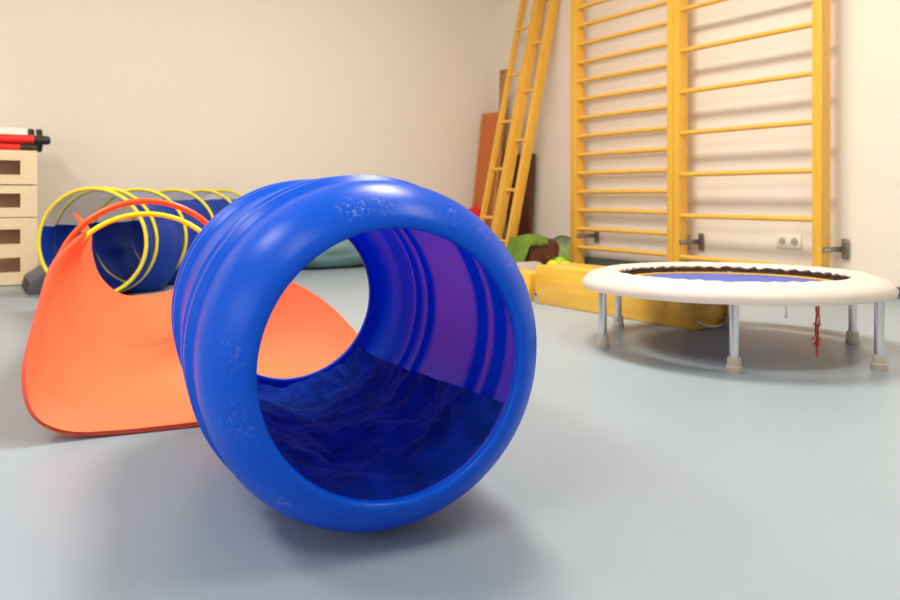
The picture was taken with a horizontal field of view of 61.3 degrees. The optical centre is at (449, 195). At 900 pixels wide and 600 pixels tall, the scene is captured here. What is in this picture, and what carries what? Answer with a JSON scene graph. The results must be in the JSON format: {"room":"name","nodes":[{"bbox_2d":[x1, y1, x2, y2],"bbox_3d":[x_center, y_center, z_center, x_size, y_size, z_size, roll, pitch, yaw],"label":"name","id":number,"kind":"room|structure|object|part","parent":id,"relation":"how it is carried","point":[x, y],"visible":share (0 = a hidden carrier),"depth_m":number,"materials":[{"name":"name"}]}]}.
{"room":"children's gym room","nodes":[
{"label":"children's gym room","id":0,"kind":"room"},
{"bbox_2d":[0,0,495,265],"bbox_3d":[-2.644,-0.950,4.659,7.355,2.900,0.100,0,0,-33],"label":"wall","id":1,"kind":"structure","parent":0,"point":[243,97],"depth_m":5.37,"materials":[{"name":"beige paint"}]},
{"bbox_2d":[0,265,899,599],"bbox_3d":[-0.492,0.550,1.287,7.355,0.100,8.100,0,0,-33],"label":"floor","id":2,"kind":"structure","parent":0,"point":[638,467],"depth_m":1.26,"materials":[{"name":"grey"}]},
{"bbox_2d":[0,150,36,285],"bbox_3d":[-2.782,0.121,4.257,0.800,0.757,0.398,0,0,-33],"label":"drawer unit","id":3,"kind":"object","parent":2,"relation":"on","point":[18,168],"visible":0.86,"depth_m":4.28,"materials":[{"name":"brown wood"}]},
{"bbox_3d":[-2.733,0.385,4.186,0.667,0.110,0.006,0,0,-33],"label":"panel","id":4,"kind":"part","parent":3,"relation":"part of","materials":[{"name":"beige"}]},
{"bbox_3d":[-2.733,0.227,4.186,0.667,0.110,0.006,0,0,-33],"label":"panel","id":5,"kind":"part","parent":3,"relation":"part of","materials":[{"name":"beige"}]},
{"bbox_3d":[-2.733,0.025,4.186,0.667,0.107,0.006,0,0,-33],"label":"panel","id":6,"kind":"part","parent":3,"relation":"part of","materials":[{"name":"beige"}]},
{"bbox_3d":[-2.733,-0.159,4.186,0.667,0.109,0.006,0,0,-33],"label":"panel","id":7,"kind":"part","parent":3,"relation":"part of","materials":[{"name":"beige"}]},
{"bbox_3d":[-2.680,0.309,4.098,0.800,0.372,0.020,0,0,-33],"label":"drawer","id":8,"kind":"part","parent":3,"relation":"part of","materials":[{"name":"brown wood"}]},
{"bbox_3d":[-2.680,0.029,4.098,0.800,0.176,0.020,0,0,-33],"label":"drawer","id":9,"kind":"part","parent":3,"relation":"part of","materials":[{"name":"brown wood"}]},
{"bbox_3d":[-2.680,-0.161,4.098,0.800,0.191,0.020,0,0,-33],"label":"drawer","id":10,"kind":"part","parent":3,"relation":"part of","materials":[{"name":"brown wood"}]},
{"bbox_2d":[0,144,37,150],"bbox_3d":[-2.675,-0.275,4.149,0.750,0.036,0.036,0,0,-33],"label":"tube","id":11,"kind":"object","parent":3,"relation":"on","point":[2,146],"visible":0.98,"depth_m":4.29,"materials":[{"name":"red plastic"}]},
{"bbox_2d":[0,134,50,144],"bbox_3d":[-2.639,-0.323,4.217,0.750,0.055,0.056,0,0,-33],"label":"tube","id":12,"kind":"object","parent":11,"relation":"on","point":[4,138],"visible":1,"depth_m":4.33,"materials":[{"name":"red plastic"}]},
{"bbox_2d":[0,127,26,134],"bbox_3d":[-2.705,-0.328,4.293,0.552,0.140,0.140,0,0,-33],"label":"paper roll","id":13,"kind":"object","parent":12,"relation":"on","point":[3,130],"visible":0.16,"depth_m":4.36,"materials":[{"name":"white paper"}]},
{"bbox_2d":[27,129,42,151],"bbox_3d":[-2.437,-0.326,4.464,0.075,0.136,0.136,0,0,-33],"label":"spool","id":14,"kind":"object","parent":3,"relation":"on","point":[30,131],"visible":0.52,"depth_m":4.43,"materials":[{"name":"black plastic"}]},
{"bbox_2d":[21,265,45,294],"bbox_3d":[-2.186,0.419,4.071,0.169,0.163,0.440,0,0,-33],"label":"wedge","id":15,"kind":"object","parent":2,"relation":"on","point":[32,283],"visible":0.49,"depth_m":3.88,"materials":[{"name":"grey"}]},
{"bbox_2d":[37,186,242,292],"bbox_3d":[-1.660,0.227,4.393,0.589,0.546,1.475,0,0,9],"label":"tunnel","id":16,"kind":"object","parent":2,"relation":"on","point":[144,253],"visible":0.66,"depth_m":4.08,"materials":[{"name":"blue fabric"}]},
{"bbox_3d":[-1.708,0.063,4.400,0.425,0.183,1.447,0,0,9],"label":"panel","id":17,"kind":"part","parent":16,"relation":"part of","materials":[{"name":"grey fabric"}]},
{"bbox_2d":[21,212,356,435],"bbox_3d":[-0.840,0.283,2.543,0.855,0.431,1.904,0,0,-23],"label":"exercise mat","id":18,"kind":"object","parent":2,"relation":"on","point":[98,360],"visible":0.57,"depth_m":2.04,"materials":[{"name":"orange plastic"}]},
{"bbox_2d":[56,198,208,255],"bbox_3d":[-0.866,0.253,2.170,0.494,0.494,0.034,0,0,-22],"label":"hoop","id":19,"kind":"object","parent":18,"relation":"on","point":[88,220],"visible":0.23,"depth_m":2.15,"materials":[{"name":"orange"}]},
{"bbox_2d":[81,211,201,243],"bbox_3d":[-0.920,0.274,2.303,0.492,0.451,0.210,0,0,-20],"label":"hoop","id":20,"kind":"object","parent":18,"relation":"on","point":[90,232],"visible":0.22,"depth_m":2.38,"materials":[{"name":"yellow plastic"}]},
{"bbox_2d":[305,239,363,268],"bbox_3d":[-0.845,0.351,5.365,1.015,0.297,0.538,0,0,-33],"label":"bean bag","id":21,"kind":"object","parent":2,"relation":"on","point":[342,254],"visible":0.2,"depth_m":5.15,"materials":[{"name":"teal fabric"}]},
{"bbox_2d":[171,175,536,531],"bbox_3d":[-0.222,0.233,1.404,0.534,0.534,0.782,0,0,-22],"label":"barrel","id":22,"kind":"object","parent":2,"relation":"on","point":[448,302],"visible":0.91,"depth_m":1.10,"materials":[{"name":"blue plastic"}]},
{"bbox_2d":[257,344,503,499],"bbox_3d":[-0.235,0.354,1.405,0.452,0.242,0.674,0,0,-23],"label":"lining","id":23,"kind":"object","parent":22,"relation":"in","point":[367,427],"visible":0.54,"depth_m":1.36,"materials":[{"name":"blue fabric"}]},
{"bbox_2d":[468,203,480,217],"bbox_3d":[0.195,0.278,6.002,0.160,0.445,0.156,0,0,0],"label":"bag","id":24,"kind":"object","parent":2,"relation":"on","point":[474,209],"visible":0.21,"depth_m":5.98,"materials":[{"name":"red fabric"}]},
{"bbox_2d":[472,111,505,228],"bbox_3d":[0.295,-0.095,6.221,0.177,1.194,0.310,0,0,-33],"label":"wooden board","id":25,"kind":"object","parent":2,"relation":"on","point":[488,124],"visible":0.39,"depth_m":6.24,"materials":[{"name":"brown wood"}]},
{"bbox_2d":[498,69,506,238],"bbox_3d":[0.428,-0.281,6.370,0.080,1.562,0.080,0,0,-33],"label":"wooden plank","id":26,"kind":"object","parent":2,"relation":"on","point":[503,72],"visible":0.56,"depth_m":6.36,"materials":[{"name":"brown"}]},
{"bbox_2d":[480,0,534,230],"bbox_3d":[0.449,-0.582,5.939,0.537,2.172,0.210,0,0,-33],"label":"ladder","id":27,"kind":"object","parent":2,"relation":"on","point":[518,28],"visible":0.56,"depth_m":5.97,"materials":[{"name":"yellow wood"}]},
{"bbox_2d":[506,153,534,235],"bbox_3d":[0.568,0.081,6.169,0.075,0.840,0.310,0,0,-33],"label":"wooden board","id":28,"kind":"object","parent":2,"relation":"on","point":[526,219],"visible":0.29,"depth_m":6.07,"materials":[{"name":"wood"}]},
{"bbox_2d":[493,0,559,247],"bbox_3d":[0.572,-0.582,5.745,0.568,2.179,0.210,0,0,-33],"label":"ladder","id":29,"kind":"object","parent":2,"relation":"on","point":[546,42],"visible":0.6,"depth_m":5.72,"materials":[{"name":"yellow wood"}]},
{"bbox_2d":[519,268,535,300],"bbox_3d":[0.324,0.434,3.806,0.130,0.132,0.400,0,0,-33],"label":"wooden box","id":30,"kind":"object","parent":2,"relation":"on","point":[529,276],"visible":0.13,"depth_m":3.62,"materials":[{"name":"yellow wood"}]},
{"bbox_2d":[516,261,542,269],"bbox_3d":[0.413,0.424,4.031,0.190,0.152,0.170,0,0,-33],"label":"roll","id":31,"kind":"object","parent":2,"relation":"on","point":[531,265],"visible":0.23,"depth_m":3.98,"materials":[{"name":"beige fabric"}]},
{"bbox_2d":[524,238,558,264],"bbox_3d":[0.598,0.395,5.279,0.274,0.210,0.265,0,0,-24],"label":"leather cushion","id":32,"kind":"object","parent":2,"relation":"on","point":[543,254],"visible":0.38,"depth_m":5.16,"materials":[{"name":"brown leather"}]},
{"bbox_2d":[507,234,548,262],"bbox_3d":[0.515,0.378,5.226,0.249,0.232,0.279,0,0,-24],"label":"cloth","id":33,"kind":"object","parent":32,"relation":"on","point":[518,247],"visible":0.86,"depth_m":5.15,"materials":[{"name":"green fabric"}]},
{"bbox_2d":[547,260,558,263],"bbox_3d":[0.668,0.457,4.930,0.086,0.086,0.086,0,0,0],"label":"ball","id":34,"kind":"object","parent":2,"relation":"on","point":[550,261],"visible":0.34,"depth_m":4.91,"materials":[{"name":"yellow plastic"}]},
{"bbox_2d":[554,257,565,263],"bbox_3d":[0.732,0.452,5.060,0.096,0.096,0.096,0,0,0],"label":"ball","id":35,"kind":"object","parent":2,"relation":"on","point":[559,260],"visible":0.34,"depth_m":5.03,"materials":[{"name":"green"}]},
{"bbox_2d":[553,235,570,262],"bbox_3d":[0.836,0.397,5.585,0.234,0.211,0.150,0,0,-13],"label":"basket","id":36,"kind":"object","parent":2,"relation":"on","point":[564,242],"visible":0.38,"depth_m":5.65,"materials":[{"name":"green"}]},
{"bbox_2d":[535,263,725,329],"bbox_3d":[0.753,0.411,3.248,0.242,0.177,0.907,0,0,-35],"label":"foam mat","id":37,"kind":"object","parent":2,"relation":"on","point":[559,285],"visible":0.67,"depth_m":3.17,"materials":[{"name":"yellow wood"}]},
{"bbox_2d":[582,262,898,373],"bbox_3d":[0.937,0.371,2.545,0.976,0.258,0.976,0,0,0],"label":"trampoline","id":38,"kind":"object","parent":2,"relation":"on","point":[733,285],"visible":1,"depth_m":2.22,"materials":[{"name":"beige plastic"}]},
{"bbox_3d":[0.505,0.372,2.514,0.027,0.175,0.027,0,0,0],"label":"leg","id":39,"kind":"part","parent":38,"relation":"part of","materials":[{"name":"silver metal"}]},
{"bbox_3d":[0.641,0.372,2.897,0.027,0.175,0.027,0,0,0],"label":"leg","id":40,"kind":"part","parent":38,"relation":"part of","materials":[{"name":"silver metal"}]},
{"bbox_3d":[1.067,0.372,2.900,0.027,0.175,0.027,0,0,0],"label":"leg","id":41,"kind":"part","parent":38,"relation":"part of","materials":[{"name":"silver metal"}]},
{"bbox_3d":[0.808,0.372,2.160,0.027,0.175,0.027,0,0,0],"label":"leg","id":42,"kind":"part","parent":38,"relation":"part of","materials":[{"name":"silver metal"}]},
{"bbox_2d":[811,306,821,356],"bbox_3d":[1.123,0.388,2.330,0.033,0.207,0.033,0,0,19],"label":"bundle","id":43,"kind":"object","parent":38,"relation":"hanging from","point":[817,337],"visible":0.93,"depth_m":2.33,"materials":[{"name":"red"}]},
{"bbox_3d":[1.364,0.372,2.575,0.027,0.175,0.027,0,0,0],"label":"leg","id":44,"kind":"part","parent":38,"relation":"part of","materials":[{"name":"silver metal"}]},
{"bbox_3d":[1.237,0.372,2.190,0.027,0.175,0.027,0,0,0],"label":"leg","id":45,"kind":"part","parent":38,"relation":"part of","materials":[{"name":"silver metal"}]},
{"bbox_2d":[496,0,899,286],"bbox_3d":[2.592,-0.950,3.197,0.100,2.900,8.000,0,0,-33],"label":"wall","id":46,"kind":"structure","parent":0,"point":[865,34],"depth_m":4.50,"materials":[{"name":"beige paint"}]},
{"bbox_2d":[571,0,672,263],"bbox_3d":[1.191,-0.810,5.107,0.182,2.620,0.934,0,0,-33],"label":"wall bars","id":47,"kind":"object","parent":46,"relation":"attached to","point":[578,24],"visible":0.85,"depth_m":5.17,"materials":[{"name":"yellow wood"}]},
{"bbox_3d":[0.914,-0.810,5.450,0.085,2.620,0.060,0,0,-33],"label":"post","id":48,"kind":"part","parent":47,"relation":"part of","materials":[{"name":"yellow wood"}]},
{"bbox_3d":[1.389,-0.810,4.707,0.085,2.620,0.045,0,0,-33],"label":"post","id":49,"kind":"part","parent":47,"relation":"part of","materials":[{"name":"yellow wood"}]},
{"bbox_2d":[585,256,899,297],"bbox_3d":[2.518,0.472,3.209,0.012,0.055,7.900,0,0,-33],"label":"baseboard","id":50,"kind":"structure","parent":46,"relation":"attached to","point":[588,260],"depth_m":5.40,"materials":[{"name":"grey"}]},
{"bbox_2d":[673,0,848,267],"bbox_3d":[1.712,-0.810,4.290,0.183,2.620,1.001,0,0,-33],"label":"wall bars","id":51,"kind":"object","parent":46,"relation":"attached to","point":[820,24],"visible":0.91,"depth_m":4.18,"materials":[{"name":"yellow wood"}]},
{"bbox_3d":[1.414,-0.810,4.667,0.085,2.620,0.046,0,0,-33],"label":"post","id":52,"kind":"part","parent":51,"relation":"part of","materials":[{"name":"yellow wood"}]},
{"bbox_3d":[1.905,-0.810,3.898,0.085,2.620,0.052,0,0,-33],"label":"post","id":53,"kind":"part","parent":51,"relation":"part of","materials":[{"name":"yellow wood"}]},
{"bbox_2d":[776,234,801,248],"bbox_3d":[1.877,0.252,4.211,0.015,0.077,0.152,0,0,-32],"label":"power outlet","id":54,"kind":"object","parent":46,"relation":"attached to","point":[782,240],"visible":1,"depth_m":4.20,"materials":[{"name":"white plastic"}]}
]}

